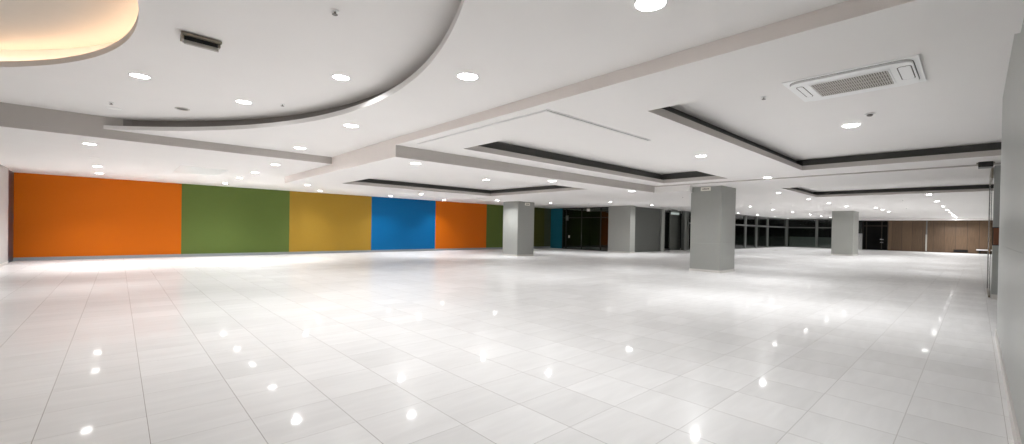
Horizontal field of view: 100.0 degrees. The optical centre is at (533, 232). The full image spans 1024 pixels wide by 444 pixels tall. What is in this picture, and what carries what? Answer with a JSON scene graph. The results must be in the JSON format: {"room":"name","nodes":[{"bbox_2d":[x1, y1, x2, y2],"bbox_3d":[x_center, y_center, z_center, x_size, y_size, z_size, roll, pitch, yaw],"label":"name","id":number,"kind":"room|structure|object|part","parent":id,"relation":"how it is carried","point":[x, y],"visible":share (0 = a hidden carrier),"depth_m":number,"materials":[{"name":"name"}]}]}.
{"room":"empty commercial hall","nodes":[
{"label":"empty commercial hall","id":0,"kind":"room"},
{"bbox_2d":[0,164,8,263],"bbox_3d":[-10.157,-0.649,6.344,0.200,3.950,24.350,1,1,-44],"label":"wall","id":1,"kind":"structure","parent":0,"point":[4,171],"depth_m":14.61,"materials":[{"name":"paint"}]},
{"bbox_2d":[8,170,13,262],"bbox_3d":[-19.346,-0.622,15.719,0.230,3.430,1.900,1,1,-44],"label":"wall","id":2,"kind":"structure","parent":0,"point":[11,174],"depth_m":15.92,"materials":[{"name":"paint"}]},
{"bbox_2d":[0,42,114,60],"bbox_3d":[-3.018,-2.669,3.639,6.870,0.414,17.010,1,1,-44],"label":"ceiling","id":3,"kind":"structure","parent":0,"point":[5,55],"depth_m":6.76,"materials":[{"name":"white paint"}]},
{"bbox_2d":[0,0,138,49],"bbox_3d":[-5.269,-2.849,3.955,4.070,0.060,12.400,1,1,-44],"label":"ceiling","id":4,"kind":"structure","parent":0,"point":[24,24],"depth_m":5.82,"materials":[{"name":"paint"}]},
{"bbox_2d":[0,0,460,120],"bbox_3d":[-3.022,-2.419,3.641,6.870,0.085,17.010,1,1,-44],"label":"ceiling","id":5,"kind":"structure","parent":0,"point":[272,53],"depth_m":6.08,"materials":[{"name":"paint"}]},
{"bbox_2d":[128,73,150,78],"bbox_3d":[-6.161,-2.451,6.720,0.266,0.014,0.266,1,1,-44],"label":"recessed light","id":6,"kind":"object","parent":5,"relation":"in","point":[136,75],"visible":1,"depth_m":6.70,"materials":[{"name":"white"}]},
{"bbox_2d":[175,107,189,110],"bbox_3d":[-7.028,-2.479,8.595,0.240,0.015,0.240,1,1,-44],"label":"ceiling speaker","id":7,"kind":"object","parent":5,"relation":"attached to","point":[177,108],"visible":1,"depth_m":8.59},
{"bbox_2d":[180,31,221,51],"bbox_3d":[-4.107,-2.335,5.301,0.200,0.147,0.400,1,1,44],"label":"ceiling fixture","id":8,"kind":"object","parent":5,"relation":"attached to","point":[187,38],"visible":1,"depth_m":5.25,"materials":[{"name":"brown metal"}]},
{"bbox_3d":[-4.075,-2.300,5.270,0.062,0.078,0.340,1,1,44],"label":"blade","id":9,"kind":"part","parent":8,"relation":"part of","materials":[{"name":"white metal"}]},
{"bbox_2d":[235,100,251,103],"bbox_3d":[-5.425,-2.447,8.045,0.266,0.014,0.266,1,1,-44],"label":"recessed light","id":10,"kind":"object","parent":5,"relation":"in","point":[238,101],"visible":1,"depth_m":8.02,"materials":[{"name":"white"}]},
{"bbox_2d":[331,9,338,15],"bbox_3d":[-2.117,-2.348,4.582,0.084,0.041,0.084,1,1,-44],"label":"sprinkler","id":11,"kind":"object","parent":5,"relation":"attached to","point":[334,11],"visible":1,"depth_m":4.57,"materials":[{"name":"grey metal"}]},
{"bbox_2d":[332,74,349,80],"bbox_3d":[-2.966,-2.393,6.625,0.266,0.014,0.266,1,1,-44],"label":"recessed light","id":12,"kind":"object","parent":5,"relation":"in","point":[335,76],"visible":1,"depth_m":6.61,"materials":[{"name":"white plastic"}]},
{"bbox_2d":[123,84,398,126],"bbox_3d":[-2.755,-2.497,3.898,7.610,0.614,17.010,1,1,-44],"label":"ceiling","id":13,"kind":"structure","parent":0,"point":[145,123],"depth_m":9.44,"materials":[{"name":"paint"}]},
{"bbox_2d":[13,172,590,257],"bbox_3d":[-7.228,-0.504,28.626,35.140,3.430,0.200,1,1,-44],"label":"wall","id":14,"kind":"structure","parent":0,"point":[55,215],"depth_m":21.05,"materials":[{"name":"orange paint"}]},
{"bbox_2d":[13,246,550,260],"bbox_3d":[-9.157,1.127,26.648,29.640,0.130,0.020,1,1,-44],"label":"baseboard","id":15,"kind":"structure","parent":14,"relation":"attached to","point":[400,250],"depth_m":20.84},
{"bbox_2d":[103,0,847,156],"bbox_3d":[-2.761,-2.146,3.901,7.610,0.085,17.010,1,1,-44],"label":"ceiling","id":16,"kind":"structure","parent":0,"point":[518,50],"depth_m":5.01,"materials":[{"name":"paint"}]},
{"bbox_2d":[343,124,358,127],"bbox_3d":[-3.666,-2.151,8.640,0.296,0.014,0.296,1,1,-44],"label":"recessed light","id":17,"kind":"object","parent":16,"relation":"in","point":[346,125],"visible":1,"depth_m":8.61,"materials":[{"name":"white"}]},
{"bbox_2d":[457,72,478,80],"bbox_3d":[-0.872,-2.079,5.723,0.296,0.014,0.296,1,1,-44],"label":"recessed light","id":18,"kind":"object","parent":16,"relation":"in","point":[465,75],"visible":1,"depth_m":5.70,"materials":[{"name":"white"}]},
{"bbox_2d":[633,0,667,11],"bbox_3d":[1.040,-2.030,3.803,0.296,0.014,0.296,1,1,-44],"label":"recessed light","id":19,"kind":"object","parent":16,"relation":"in","point":[640,5],"visible":1,"depth_m":3.82,"materials":[{"name":"white plastic"}]},
{"bbox_2d":[285,138,691,202],"bbox_3d":[-1.307,-2.201,17.621,13.560,0.900,11.810,1,1,-44],"label":"ceiling","id":20,"kind":"structure","parent":0,"point":[384,166],"depth_m":15.32,"materials":[{"name":"paint"}]},
{"bbox_2d":[0,247,1013,443],"bbox_3d":[13.767,1.645,28.671,65.870,0.120,29.800,1,1,-44],"label":"floor","id":21,"kind":"structure","parent":0,"point":[790,345],"depth_m":5.45,"materials":[{"name":"tile"}]},
{"bbox_2d":[502,201,533,255],"bbox_3d":[-0.871,-0.226,25.390,1.324,3.150,1.324,1,1,-44],"label":"column","id":22,"kind":"structure","parent":21,"relation":"on","point":[518,218],"depth_m":24.92,"materials":[{"name":"grey paint"}]},
{"bbox_3d":[-0.898,1.304,25.401,1.324,0.090,1.324,1,1,-44],"label":"skirting","id":23,"kind":"part","parent":22,"relation":"part of","materials":[{"name":"stone"}]},
{"bbox_2d":[562,207,608,250],"bbox_3d":[4.244,-0.315,34.105,0.150,3.380,5.160,1,1,-44],"label":"shopfront","id":24,"kind":"object","parent":21,"relation":"on","point":[563,217],"visible":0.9,"depth_m":34.47,"materials":[{"name":"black glass"}]},
{"bbox_2d":[608,205,635,252],"bbox_3d":[6.446,-0.255,31.311,0.674,3.380,1.904,1,1,-44],"label":"column","id":25,"kind":"structure","parent":21,"relation":"on","point":[621,219],"depth_m":30.92,"materials":[{"name":"paint"}]},
{"bbox_3d":[6.417,1.389,31.323,0.674,0.090,1.904,1,1,-44],"label":"skirting","id":26,"kind":"part","parent":25,"relation":"part of","materials":[{"name":"stone"}]},
{"bbox_2d":[669,210,687,249],"bbox_3d":[11.054,-0.216,36.982,4.731,3.380,1.220,1,0,-6],"label":"side room opening","id":27,"kind":"object","parent":21,"relation":"on","point":[675,221],"visible":0.68,"depth_m":37.08,"materials":[{"name":"metal"}]},
{"bbox_3d":[12.248,-0.195,37.106,1.850,3.380,0.100,1,1,-44],"label":"panel","id":28,"kind":"part","parent":27,"relation":"part of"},
{"bbox_3d":[13.117,-0.181,37.251,0.500,3.380,0.300,1,1,-44],"label":"door frame","id":29,"kind":"part","parent":27,"relation":"part of","materials":[{"name":"metal"}]},
{"bbox_2d":[687,211,690,249],"bbox_3d":[14.639,-0.164,38.626,3.600,3.380,0.200,1,1,-44],"label":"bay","id":30,"kind":"object","parent":21,"relation":"on","point":[689,212],"visible":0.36,"depth_m":37.47,"materials":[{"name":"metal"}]},
{"bbox_2d":[689,186,735,272],"bbox_3d":[7.326,-0.156,17.492,1.424,3.420,1.254,1,1,-44],"label":"column","id":31,"kind":"structure","parent":21,"relation":"on","point":[712,230],"depth_m":17.00,"materials":[{"name":"grey paint"}]},
{"bbox_2d":[701,187,710,190],"bbox_3d":[6.836,-1.731,16.999,0.014,0.150,0.400,1,1,-44],"label":"sign","id":32,"kind":"object","parent":31,"relation":"attached to","point":[702,188],"visible":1,"depth_m":16.98,"materials":[{"name":"white plastic"}]},
{"bbox_3d":[7.297,1.509,17.505,1.424,0.090,1.254,1,1,-44],"label":"skirting","id":33,"kind":"part","parent":31,"relation":"part of","materials":[{"name":"stone"}]},
{"bbox_2d":[787,219,831,247],"bbox_3d":[33.461,0.085,50.090,0.400,3.380,7.060,1,1,-44],"label":"glazing","id":34,"kind":"object","parent":21,"relation":"on","point":[810,242],"visible":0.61,"depth_m":50.74,"materials":[{"name":"glass"}]},
{"bbox_3d":[33.381,1.724,50.011,0.100,0.100,7.000,1,1,-44],"label":"rail","id":35,"kind":"part","parent":34,"relation":"part of","materials":[{"name":"metal"}]},
{"bbox_3d":[33.440,-1.555,49.986,0.100,0.100,7.000,1,1,-44],"label":"rail","id":36,"kind":"part","parent":34,"relation":"part of","materials":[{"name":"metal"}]},
{"bbox_3d":[33.422,-0.585,49.994,0.100,0.120,7.000,1,1,-44],"label":"rail","id":37,"kind":"part","parent":34,"relation":"part of","materials":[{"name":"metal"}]},
{"bbox_3d":[33.571,1.151,50.181,0.100,1.250,6.400,1,1,-44],"label":"panel","id":38,"kind":"part","parent":34,"relation":"part of","materials":[{"name":"glass"}]},
{"bbox_2d":[831,211,858,255],"bbox_3d":[24.314,0.047,33.442,2.124,3.380,1.374,1,1,-44],"label":"column","id":39,"kind":"structure","parent":21,"relation":"on","point":[845,224],"depth_m":32.74,"materials":[{"name":"paint"}]},
{"bbox_3d":[24.285,1.692,33.454,2.124,0.090,1.374,1,1,-44],"label":"skirting","id":40,"kind":"part","parent":39,"relation":"part of","materials":[{"name":"stone"}]},
{"bbox_2d":[0,0,1023,218],"bbox_3d":[13.836,-2.264,28.642,65.870,0.940,29.801,1,1,-44],"label":"ceiling","id":41,"kind":"structure","parent":0,"point":[705,99],"depth_m":8.93,"materials":[{"name":"paint"}]},
{"bbox_2d":[174,166,226,175],"bbox_3d":[-11.584,-2.139,14.910,1.240,0.007,2.500,1,1,-44],"label":"recessed light","id":42,"kind":"object","parent":41,"relation":"attached to","point":[182,169],"visible":1,"depth_m":14.79,"materials":[{"name":"white plastic"}]},
{"bbox_2d":[417,110,545,144],"bbox_3d":[-1.199,-1.941,8.137,0.050,0.015,3.980,1,1,-44],"label":"ceiling vent","id":43,"kind":"object","parent":41,"relation":"in","point":[538,112],"visible":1,"depth_m":7.78,"materials":[{"name":"white plastic"}]},
{"bbox_2d":[544,109,650,140],"bbox_3d":[1.283,-1.894,7.707,3.020,0.015,0.070,1,1,-44],"label":"ceiling vent","id":44,"kind":"object","parent":41,"relation":"in","point":[547,110],"visible":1,"depth_m":7.50,"materials":[{"name":"white plastic"}]},
{"bbox_2d":[670,210,678,214],"bbox_3d":[11.704,-1.668,35.492,1.500,0.410,0.110,1,1,-44],"label":"exit sign","id":45,"kind":"object","parent":41,"relation":"hanging from","point":[673,212],"visible":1,"depth_m":35.41,"materials":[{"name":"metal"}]},
{"bbox_2d":[843,124,859,127],"bbox_3d":[6.362,-2.132,8.586,0.276,0.014,0.276,1,1,-44],"label":"recessed light","id":46,"kind":"object","parent":41,"relation":"in","point":[850,125],"visible":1,"depth_m":8.56,"materials":[{"name":"white plastic"}]},
{"bbox_2d":[782,54,926,101],"bbox_3d":[4.524,-2.121,6.071,1.220,0.061,1.470,1,1,-44],"label":"air conditioner","id":47,"kind":"object","parent":41,"relation":"attached to","point":[908,70],"visible":1,"depth_m":5.91,"materials":[{"name":"white plastic"}]},
{"bbox_2d":[808,69,895,96],"bbox_3d":[4.506,-2.096,6.068,0.730,0.011,0.900,1,1,-44],"label":"grille","id":48,"kind":"object","parent":47,"relation":"attached to","point":[884,77],"depth_m":6.02,"materials":[{"name":"white plastic"}]},
{"bbox_2d":[976,161,994,168],"bbox_3d":[11.241,-1.680,10.659,0.400,0.130,0.320,1,1,-44],"label":"ceiling box","id":49,"kind":"object","parent":41,"relation":"attached to","point":[988,164],"visible":1,"depth_m":10.54,"materials":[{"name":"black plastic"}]},
{"bbox_2d":[550,208,563,248],"bbox_3d":[2.039,-0.373,36.514,0.150,3.380,1.350,1,1,-44],"label":"wall","id":50,"kind":"structure","parent":0,"point":[556,213],"depth_m":36.46,"materials":[{"name":"paint"}]},
{"bbox_2d":[590,211,608,247],"bbox_3d":[7.869,-0.283,38.434,0.200,3.380,7.100,1,1,-44],"label":"wall","id":51,"kind":"structure","parent":0,"point":[595,222],"depth_m":40.10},
{"bbox_2d":[635,207,664,251],"bbox_3d":[8.761,-0.227,32.981,4.900,3.380,0.260,1,1,-44],"label":"wall","id":52,"kind":"structure","parent":0,"point":[649,222],"depth_m":33.20,"materials":[{"name":"grey paint"}]},
{"bbox_3d":[10.342,-0.210,34.510,0.500,3.380,0.260,1,1,-44],"label":"post","id":53,"kind":"part","parent":52,"relation":"part of","materials":[{"name":"grey paint"}]},
{"bbox_2d":[664,212,681,248],"bbox_3d":[20.150,-0.135,47.743,30.200,3.380,0.200,1,1,-44],"label":"wall","id":54,"kind":"structure","parent":0,"point":[666,242],"depth_m":40.29,"materials":[{"name":"black"}]},
{"bbox_2d":[735,214,786,248],"bbox_3d":[23.442,-0.059,45.418,20.700,3.380,0.520,1,1,-44],"label":"window","id":55,"kind":"structure","parent":0,"point":[750,231],"depth_m":46.06,"materials":[{"name":"glass"}]},
{"bbox_3d":[20.005,0.412,41.919,3.260,2.210,0.012,1,1,-44],"label":"glass pane","id":56,"kind":"part","parent":55,"relation":"part of","materials":[{"name":"black glass"}]},
{"bbox_3d":[20.035,-1.268,41.906,3.260,0.870,0.012,1,1,-44],"label":"glass pane","id":57,"kind":"part","parent":55,"relation":"part of","materials":[{"name":"black glass"}]},
{"bbox_3d":[22.376,0.437,44.213,2.860,2.210,0.012,1,1,-44],"label":"glass pane","id":58,"kind":"part","parent":55,"relation":"part of","materials":[{"name":"black glass"}]},
{"bbox_3d":[22.406,-1.243,44.200,2.860,0.870,0.012,1,1,-44],"label":"glass pane","id":59,"kind":"part","parent":55,"relation":"part of","materials":[{"name":"black glass"}]},
{"bbox_3d":[23.510,1.594,45.330,20.700,0.080,0.100,1,1,-44],"label":"rail","id":60,"kind":"part","parent":55,"relation":"part of","materials":[{"name":"metal"}]},
{"bbox_3d":[23.569,-1.706,45.305,20.700,0.080,0.100,1,1,-44],"label":"rail","id":61,"kind":"part","parent":55,"relation":"part of","materials":[{"name":"metal"}]},
{"bbox_3d":[23.551,-0.726,45.312,20.700,0.140,0.100,1,1,-44],"label":"rail","id":62,"kind":"part","parent":55,"relation":"part of","materials":[{"name":"metal"}]},
{"bbox_3d":[24.748,0.462,46.508,3.260,2.210,0.012,1,1,-44],"label":"glass pane","id":63,"kind":"part","parent":55,"relation":"part of","materials":[{"name":"black glass"}]},
{"bbox_3d":[24.778,-1.218,46.495,3.260,0.870,0.012,1,1,-44],"label":"glass pane","id":64,"kind":"part","parent":55,"relation":"part of","materials":[{"name":"black glass"}]},
{"bbox_3d":[28.395,0.500,50.036,6.410,2.210,0.012,1,1,-44],"label":"glass pane","id":65,"kind":"part","parent":55,"relation":"part of","materials":[{"name":"black glass"}]},
{"bbox_3d":[28.425,-1.180,50.024,6.410,0.870,0.012,1,1,-44],"label":"glass pane","id":66,"kind":"part","parent":55,"relation":"part of","materials":[{"name":"black glass"}]},
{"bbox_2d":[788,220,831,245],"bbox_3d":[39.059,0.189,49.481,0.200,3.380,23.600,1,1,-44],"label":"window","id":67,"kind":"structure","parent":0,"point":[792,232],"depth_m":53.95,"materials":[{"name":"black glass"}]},
{"bbox_2d":[858,221,862,249],"bbox_3d":[35.945,0.150,47.234,0.600,3.380,0.500,1,1,-44],"label":"wall","id":68,"kind":"structure","parent":0,"point":[860,230],"depth_m":46.96,"materials":[{"name":"paint"}]},
{"bbox_2d":[859,218,992,220],"bbox_3d":[38.981,-1.375,43.106,1.600,0.260,10.600,1,1,-44],"label":"ceiling","id":69,"kind":"structure","parent":0,"point":[860,219],"depth_m":43.19,"materials":[{"name":"paint"}]},
{"bbox_2d":[888,220,992,253],"bbox_3d":[40.528,0.265,42.785,0.200,3.380,7.930,1,1,-44],"label":"wall","id":70,"kind":"structure","parent":0,"point":[946,236],"depth_m":42.66,"materials":[{"name":"brown wood"}]},
{"bbox_2d":[862,221,887,249],"bbox_3d":[36.936,0.280,46.338,0.220,3.170,2.170,1,1,-44],"label":"entrance door","id":71,"kind":"structure","parent":70,"relation":"in","point":[875,233],"depth_m":46.32,"materials":[{"name":"black glass"}]},
{"bbox_3d":[36.312,0.254,47.035,0.050,3.150,0.300,1,1,-44],"label":"panel","id":72,"kind":"part","parent":71,"relation":"part of","materials":[{"name":"black glass"}]},
{"bbox_3d":[36.886,0.578,46.437,0.050,2.530,1.230,1,1,-44],"label":"door","id":73,"kind":"part","parent":71,"relation":"part of","materials":[{"name":"black glass"}]},
{"bbox_3d":[37.512,0.594,45.790,0.050,2.530,0.430,1,1,-44],"label":"door","id":74,"kind":"part","parent":71,"relation":"part of","materials":[{"name":"black glass"}]},
{"bbox_2d":[925,235,926,250],"bbox_3d":[39.714,1.012,43.359,0.040,1.650,0.120,1,1,-44],"label":"light strip","id":75,"kind":"object","parent":70,"relation":"attached to","point":[926,235],"visible":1,"depth_m":43.33,"materials":[{"name":"metal"}]},
{"bbox_2d":[953,250,967,252],"bbox_3d":[41.468,1.781,41.624,0.040,0.240,1.000,1,1,-44],"label":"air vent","id":76,"kind":"object","parent":70,"relation":"in","point":[966,251],"visible":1,"depth_m":41.59,"materials":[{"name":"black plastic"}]},
{"bbox_2d":[991,165,1000,294],"bbox_3d":[12.870,0.000,9.820,0.300,3.420,3.210,1,1,-44],"label":"wall","id":77,"kind":"structure","parent":0,"point":[997,168],"depth_m":10.83,"materials":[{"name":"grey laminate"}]},
{"bbox_2d":[987,167,993,296],"bbox_3d":[12.707,0.002,11.937,2.310,3.380,0.040,1,1,-44],"label":"door","id":78,"kind":"structure","parent":77,"relation":"in","point":[992,169],"depth_m":11.74,"materials":[{"name":"silver metal"}]},
{"bbox_3d":[13.528,0.010,12.735,0.020,3.380,0.035,1,1,-44],"label":"edge rail","id":79,"kind":"part","parent":78,"relation":"part of","materials":[{"name":"silver metal"}]},
{"bbox_3d":[12.730,-1.548,11.922,2.300,0.280,0.040,1,1,-44],"label":"rail","id":80,"kind":"part","parent":78,"relation":"part of","materials":[{"name":"grey metal"}]},
{"bbox_2d":[991,294,997,299],"bbox_3d":[12.725,1.649,9.721,0.020,0.120,3.210,1,1,-44],"label":"baseboard","id":81,"kind":"structure","parent":77,"relation":"attached to","point":[993,296],"depth_m":10.84,"materials":[{"name":"stone"}]},
{"bbox_2d":[992,227,998,245],"bbox_3d":[11.703,0.092,10.773,0.050,0.460,0.240,1,1,-44],"label":"wooden plaque","id":82,"kind":"object","parent":77,"relation":"attached to","point":[995,230],"visible":0.46,"depth_m":10.80,"materials":[{"name":"brown wood"}]},
{"bbox_2d":[997,19,1023,443],"bbox_3d":[2.720,-0.388,2.107,13.020,3.950,0.250,1,1,-44],"label":"wall","id":83,"kind":"structure","parent":0,"point":[1010,298],"depth_m":4.12,"materials":[{"name":"white paint"}]},
{"bbox_2d":[995,329,1021,443],"bbox_3d":[2.701,1.526,2.323,12.722,0.120,0.018,1,1,-44],"label":"baseboard","id":84,"kind":"structure","parent":83,"relation":"attached to","point":[1015,431],"depth_m":3.93,"materials":[{"name":"stone"}]}
]}

